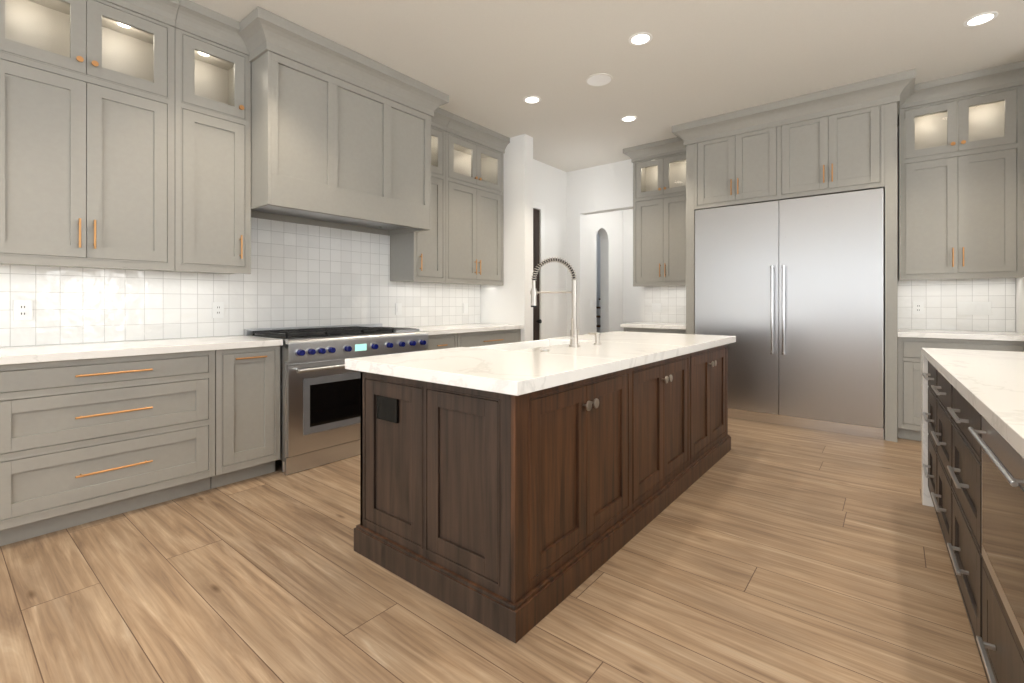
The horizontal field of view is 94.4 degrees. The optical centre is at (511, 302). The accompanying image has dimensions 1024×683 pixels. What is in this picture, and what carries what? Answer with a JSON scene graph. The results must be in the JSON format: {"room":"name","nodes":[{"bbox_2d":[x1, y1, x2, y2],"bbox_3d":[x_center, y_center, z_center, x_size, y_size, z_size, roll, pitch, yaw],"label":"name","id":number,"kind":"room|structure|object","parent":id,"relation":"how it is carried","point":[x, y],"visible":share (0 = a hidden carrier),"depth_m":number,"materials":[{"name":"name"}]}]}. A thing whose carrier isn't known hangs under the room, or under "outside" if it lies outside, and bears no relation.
{"room":"kitchen","nodes":[
{"label":"kitchen","id":0,"kind":"room"},
{"bbox_2d":[13,300,31,320],"bbox_3d":[-2.769,0.042,2.686,0.008,0.115,0.075,0,0,39],"label":"electrical outlet","id":1,"kind":"object","parent":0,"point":[22,309],"visible":1,"depth_m":2.68,"materials":[{"name":"white plastic"}]},
{"bbox_2d":[0,48,179,271],"bbox_3d":[-2.504,-0.740,2.748,0.366,1.056,0.834,0,0,39],"label":"upper cabinet","id":2,"kind":"object","parent":0,"relation":"attached to","point":[90,161],"depth_m":2.64,"materials":[{"name":"beige paint"}]},
{"bbox_2d":[16,0,183,51],"bbox_3d":[-2.470,-1.797,2.722,0.453,0.160,0.831,0,0,39],"label":"crown molding","id":3,"kind":"structure","parent":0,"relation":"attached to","point":[150,23],"depth_m":2.82,"materials":[{"name":"beige paint"}]},
{"bbox_2d":[160,0,239,67],"bbox_3d":[-2.068,-1.797,3.222,0.453,0.160,0.447,0,0,39],"label":"crown molding","id":4,"kind":"structure","parent":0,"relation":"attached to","point":[207,35],"depth_m":3.06,"materials":[{"name":"beige paint"}]},
{"bbox_2d":[168,100,255,275],"bbox_3d":[-2.102,-0.740,3.248,0.366,1.056,0.449,0,0,39],"label":"upper cabinet","id":5,"kind":"object","parent":0,"relation":"attached to","point":[218,147],"depth_m":3.16,"materials":[{"name":"beige paint"}]},
{"bbox_2d":[212,302,223,317],"bbox_3d":[-2.143,0.052,3.462,0.008,0.115,0.075,0,0,39],"label":"electrical outlet","id":6,"kind":"object","parent":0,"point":[217,309],"visible":1,"depth_m":3.46,"materials":[{"name":"white plastic"}]},
{"bbox_2d":[213,6,448,235],"bbox_3d":[-1.370,-1.268,3.871,0.724,1.219,1.654,0,0,39],"label":"range hood","id":7,"kind":"object","parent":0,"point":[326,135],"depth_m":3.50,"materials":[{"name":"beige paint"}]},
{"bbox_2d":[212,6,451,135],"bbox_3d":[-1.370,-1.777,3.871,0.724,0.200,1.654,0,0,39],"label":"crown molding","id":8,"kind":"structure","parent":0,"point":[277,56],"depth_m":3.47,"materials":[{"name":"beige paint"}]},
{"bbox_2d":[395,303,401,314],"bbox_3d":[-1.128,0.062,4.722,0.009,0.115,0.075,0,0,39],"label":"light switch","id":9,"kind":"object","parent":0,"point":[398,308],"visible":1,"depth_m":4.72,"materials":[{"name":"white plastic"}]},
{"bbox_2d":[388,164,447,283],"bbox_3d":[-0.930,-0.740,4.704,0.366,1.056,0.407,0,0,39],"label":"upper cabinet","id":10,"kind":"object","parent":0,"relation":"attached to","point":[417,196],"depth_m":4.50,"materials":[{"name":"beige paint"}]},
{"bbox_2d":[408,113,455,139],"bbox_3d":[-0.896,-1.797,4.676,0.453,0.160,0.406,0,0,39],"label":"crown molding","id":11,"kind":"structure","parent":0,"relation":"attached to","point":[449,125],"depth_m":4.64,"materials":[{"name":"beige paint"}]},
{"bbox_2d":[0,418,987,682],"bbox_3d":[1.522,1.192,3.268,9.200,0.060,15.000,0,0,39],"label":"floor","id":12,"kind":"structure","parent":0,"point":[758,552],"depth_m":1.88,"materials":[{"name":"brown wood"}]},
{"bbox_2d":[0,352,207,545],"bbox_3d":[-2.362,0.725,2.728,0.614,0.875,1.045,0,0,39],"label":"base cabinet","id":13,"kind":"object","parent":12,"relation":"on","point":[82,441],"depth_m":2.49,"materials":[{"name":"beige paint"}]},
{"bbox_2d":[0,336,282,363],"bbox_3d":[-2.532,0.267,2.492,0.652,0.040,2.344,0,0,39],"label":"countertop","id":14,"kind":"structure","parent":13,"relation":"on","point":[103,349],"depth_m":2.69,"materials":[{"name":"white stone"}]},
{"bbox_2d":[208,344,282,489],"bbox_3d":[-1.945,0.725,3.244,0.616,0.875,0.432,0,0,39],"label":"base cabinet","id":15,"kind":"object","parent":12,"relation":"on","point":[244,383],"depth_m":3.05,"materials":[{"name":"beige paint"}]},
{"bbox_2d":[244,323,427,474],"bbox_3d":[-1.359,0.679,3.842,0.758,0.965,1.220,0,0,39],"label":"range","id":16,"kind":"object","parent":12,"relation":"on","point":[319,404],"visible":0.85,"depth_m":3.40,"materials":[{"name":"silver metal"}]},
{"bbox_2d":[425,332,463,350],"bbox_3d":[-0.883,0.725,4.563,0.616,0.875,0.482,0,0,39],"label":"base cabinet","id":17,"kind":"object","parent":12,"relation":"on","point":[457,338],"depth_m":4.41,"materials":[{"name":"beige paint"}]},
{"bbox_2d":[464,328,522,346],"bbox_3d":[-0.460,0.725,5.087,0.616,0.875,1.018,0,0,39],"label":"base cabinet","id":18,"kind":"object","parent":12,"relation":"on","point":[471,339],"depth_m":4.91,"materials":[{"name":"beige paint"}]},
{"bbox_2d":[416,324,522,335],"bbox_3d":[-0.577,0.267,4.920,0.652,0.040,1.429,0,0,39],"label":"countertop","id":19,"kind":"structure","parent":18,"relation":"on","point":[432,329],"depth_m":4.77,"materials":[{"name":"white stone"}]},
{"bbox_2d":[349,341,735,642],"bbox_3d":[0.500,0.736,2.985,0.983,0.852,2.743,0,0,39],"label":"kitchen island","id":20,"kind":"object","parent":12,"relation":"on","point":[515,492],"depth_m":1.96,"materials":[{"name":"brown wood"}]},
{"bbox_2d":[345,331,735,396],"bbox_3d":[0.496,0.286,2.991,1.030,0.048,2.800,0,0,39],"label":"island countertop","id":21,"kind":"structure","parent":20,"relation":"on","point":[511,372],"depth_m":2.16,"materials":[{"name":"white stone"}]},
{"bbox_2d":[540,349,549,351],"bbox_3d":[0.176,0.256,2.554,0.047,0.010,0.048,0,0,39],"label":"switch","id":22,"kind":"object","parent":21,"relation":"attached to","point":[543,350],"depth_m":2.54,"materials":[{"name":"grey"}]},
{"bbox_2d":[588,332,600,344],"bbox_3d":[0.521,0.224,2.996,0.082,0.075,0.044,0,0,39],"label":"soap dispenser","id":23,"kind":"object","parent":21,"relation":"on","point":[596,334],"depth_m":2.97,"materials":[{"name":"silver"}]},
{"bbox_2d":[596,298,600,332],"bbox_3d":[2.349,-0.458,9.931,1.030,3.240,3.365,0,0,39],"label":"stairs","id":24,"kind":"structure","parent":12,"relation":"on","point":[598,319],"depth_m":9.61,"materials":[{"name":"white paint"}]},
{"bbox_2d":[624,329,694,333],"bbox_3d":[1.802,0.725,5.597,0.755,0.875,0.615,0,0,39],"label":"base cabinet","id":25,"kind":"object","parent":12,"relation":"on","point":[677,331],"depth_m":5.28,"materials":[{"name":"beige paint"}]},
{"bbox_2d":[620,321,694,328],"bbox_3d":[1.782,0.267,5.593,0.780,0.040,0.646,0,0,39],"label":"countertop","id":26,"kind":"structure","parent":25,"relation":"on","point":[647,324],"depth_m":5.42,"materials":[{"name":"white stone"}]},
{"bbox_2d":[695,188,884,439],"bbox_3d":[2.726,0.095,4.741,1.564,2.135,0.782,0,0,39],"label":"refrigerator","id":27,"kind":"object","parent":12,"relation":"on","point":[790,294],"depth_m":4.38,"materials":[{"name":"grey metal"}]},
{"bbox_2d":[896,337,1023,440],"bbox_3d":[3.762,0.725,4.018,0.772,0.875,0.615,0,0,39],"label":"base cabinet","id":28,"kind":"object","parent":12,"relation":"on","point":[908,349],"depth_m":3.96,"materials":[{"name":"beige paint"}]},
{"bbox_2d":[896,329,1023,340],"bbox_3d":[3.753,0.267,4.006,0.774,0.040,0.646,0,0,39],"label":"countertop","id":29,"kind":"structure","parent":28,"relation":"on","point":[960,334],"depth_m":3.83,"materials":[{"name":"white stone"}]},
{"bbox_2d":[921,348,1023,682],"bbox_3d":[1.450,0.712,0.626,1.113,0.900,4.600,0,0,37],"label":"kitchen island","id":30,"kind":"object","parent":12,"relation":"on","point":[972,447],"visible":1,"depth_m":1.44,"materials":[{"name":"brown wood"}]},
{"bbox_2d":[481,134,532,341],"bbox_3d":[-0.129,-0.358,5.587,0.820,3.040,0.160,0,0,39],"label":"wall","id":31,"kind":"structure","parent":0,"point":[508,302],"depth_m":5.36,"materials":[{"name":"white paint"}]},
{"bbox_2d":[424,115,509,163],"bbox_3d":[-0.457,-1.797,5.221,0.453,0.160,0.987,0,0,39],"label":"crown molding","id":32,"kind":"structure","parent":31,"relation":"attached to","point":[470,138],"depth_m":5.06,"materials":[{"name":"beige paint"}]},
{"bbox_2d":[448,176,502,287],"bbox_3d":[-0.520,-0.740,5.212,0.366,1.056,0.899,0,0,39],"label":"upper cabinet","id":33,"kind":"object","parent":31,"relation":"attached to","point":[475,211],"depth_m":5.07,"materials":[{"name":"beige paint"}]},
{"bbox_2d":[473,338,548,348],"bbox_3d":[0.000,0.395,3.159,0.022,0.259,0.884,0,0,39],"label":"countertop","id":34,"kind":"structure","parent":0,"relation":"attached to","point":[544,341],"depth_m":3.15,"materials":[{"name":"white stone"}]},
{"bbox_2d":[533,159,622,339],"bbox_3d":[0.770,-0.358,7.065,0.365,3.040,3.270,0,0,39],"label":"wall","id":35,"kind":"structure","parent":0,"point":[549,193],"depth_m":6.77,"materials":[{"name":"white paint"}]},
{"bbox_2d":[533,209,541,339],"bbox_3d":[0.155,-0.039,6.026,0.112,2.386,0.688,0,0,39],"label":"pantry door","id":36,"kind":"structure","parent":35,"relation":"in","point":[536,320],"depth_m":6.25,"materials":[{"name":"brown wood"}]},
{"bbox_2d":[596,233,600,306],"bbox_3d":[1.071,-0.358,9.923,0.150,3.040,5.200,0,0,39],"label":"wall","id":37,"kind":"structure","parent":0,"point":[598,269],"depth_m":10.93,"materials":[{"name":"white paint"}]},
{"bbox_2d":[190,0,1023,171],"bbox_3d":[1.522,-1.908,3.268,9.200,0.060,15.000,0,0,39],"label":"ceiling","id":38,"kind":"structure","parent":0,"point":[491,64],"depth_m":3.53,"materials":[{"name":"paint"}]},
{"bbox_2d":[523,96,540,103],"bbox_3d":[0.186,-1.875,4.383,0.164,0.004,0.164,0,0,39],"label":"recessed light","id":39,"kind":"object","parent":38,"relation":"in","point":[531,99],"visible":1,"depth_m":4.37,"materials":[{"name":"white paint"}]},
{"bbox_2d":[585,73,612,86],"bbox_3d":[0.732,-1.874,3.994,0.230,0.007,0.230,0,0,39],"label":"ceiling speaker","id":40,"kind":"object","parent":38,"relation":"in","point":[598,79],"visible":1,"depth_m":3.99,"materials":[{"name":"paint"}]},
{"bbox_2d":[621,115,636,121],"bbox_3d":[1.190,-1.875,4.833,0.164,0.004,0.164,0,0,39],"label":"recessed light","id":41,"kind":"object","parent":38,"relation":"in","point":[630,118],"visible":1,"depth_m":4.82,"materials":[{"name":"white paint"}]},
{"bbox_2d":[629,32,651,45],"bbox_3d":[0.913,-1.875,3.373,0.164,0.004,0.164,0,0,39],"label":"recessed light","id":42,"kind":"object","parent":38,"relation":"in","point":[639,39],"visible":1,"depth_m":3.36,"materials":[{"name":"white paint"}]},
{"bbox_2d":[963,12,997,26],"bbox_3d":[3.100,-1.875,3.140,0.164,0.004,0.164,0,0,39],"label":"recessed light","id":43,"kind":"object","parent":38,"relation":"in","point":[980,19],"visible":1,"depth_m":3.14,"materials":[{"name":"white paint"}]},
{"bbox_2d":[623,209,640,330],"bbox_3d":[3.705,-0.358,6.896,4.450,3.040,0.150,0,0,39],"label":"wall","id":44,"kind":"structure","parent":0,"point":[631,303],"depth_m":8.15,"materials":[{"name":"white paint"}]},
{"bbox_2d":[567,126,1015,335],"bbox_3d":[3.713,-0.358,4.553,7.400,3.040,0.150,0,0,39],"label":"wall","id":45,"kind":"structure","parent":0,"point":[604,188],"depth_m":6.60,"materials":[{"name":"white paint"}]},
{"bbox_2d":[623,133,691,172],"bbox_3d":[1.820,-1.797,5.690,0.845,0.160,0.447,0,0,39],"label":"crown molding","id":46,"kind":"structure","parent":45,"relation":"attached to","point":[677,150],"depth_m":5.55,"materials":[{"name":"beige paint"}]},
{"bbox_2d":[633,189,694,288],"bbox_3d":[1.882,-0.740,5.696,0.755,1.056,0.360,0,0,39],"label":"upper cabinet","id":47,"kind":"object","parent":45,"relation":"attached to","point":[663,223],"depth_m":5.55,"materials":[{"name":"beige paint"}]},
{"bbox_2d":[692,101,783,212],"bbox_3d":[2.455,-1.431,5.016,0.809,0.893,0.700,0,0,39],"label":"upper cabinet","id":48,"kind":"object","parent":45,"relation":"attached to","point":[738,158],"depth_m":4.71,"materials":[{"name":"beige paint"}]},
{"bbox_2d":[784,77,887,200],"bbox_3d":[3.054,-1.431,4.534,0.809,0.893,0.700,0,0,39],"label":"upper cabinet","id":49,"kind":"object","parent":45,"relation":"attached to","point":[836,141],"depth_m":4.21,"materials":[{"name":"beige paint"}]},
{"bbox_2d":[913,302,923,313],"bbox_3d":[3.764,0.047,4.395,0.075,0.115,0.008,0,0,39],"label":"outlet","id":50,"kind":"object","parent":45,"relation":"attached to","point":[918,307],"visible":1,"depth_m":4.39,"materials":[{"name":"white plastic"}]},
{"bbox_2d":[896,61,1023,280],"bbox_3d":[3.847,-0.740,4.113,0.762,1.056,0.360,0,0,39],"label":"upper cabinet","id":51,"kind":"object","parent":45,"relation":"attached to","point":[961,185],"depth_m":3.96,"materials":[{"name":"beige paint"}]},
{"bbox_2d":[896,61,1023,124],"bbox_3d":[3.820,-1.797,4.079,0.762,0.160,0.447,0,0,39],"label":"upper cabinet","id":52,"kind":"object","parent":45,"relation":"attached to","point":[999,85],"depth_m":3.94,"materials":[{"name":"beige paint"}]},
{"bbox_2d":[1016,277,1023,333],"bbox_3d":[4.087,-0.358,3.674,0.154,3.040,0.750,0,0,39],"label":"wall","id":53,"kind":"structure","parent":0,"point":[1019,305],"depth_m":3.86,"materials":[{"name":"white paint"}]}
]}

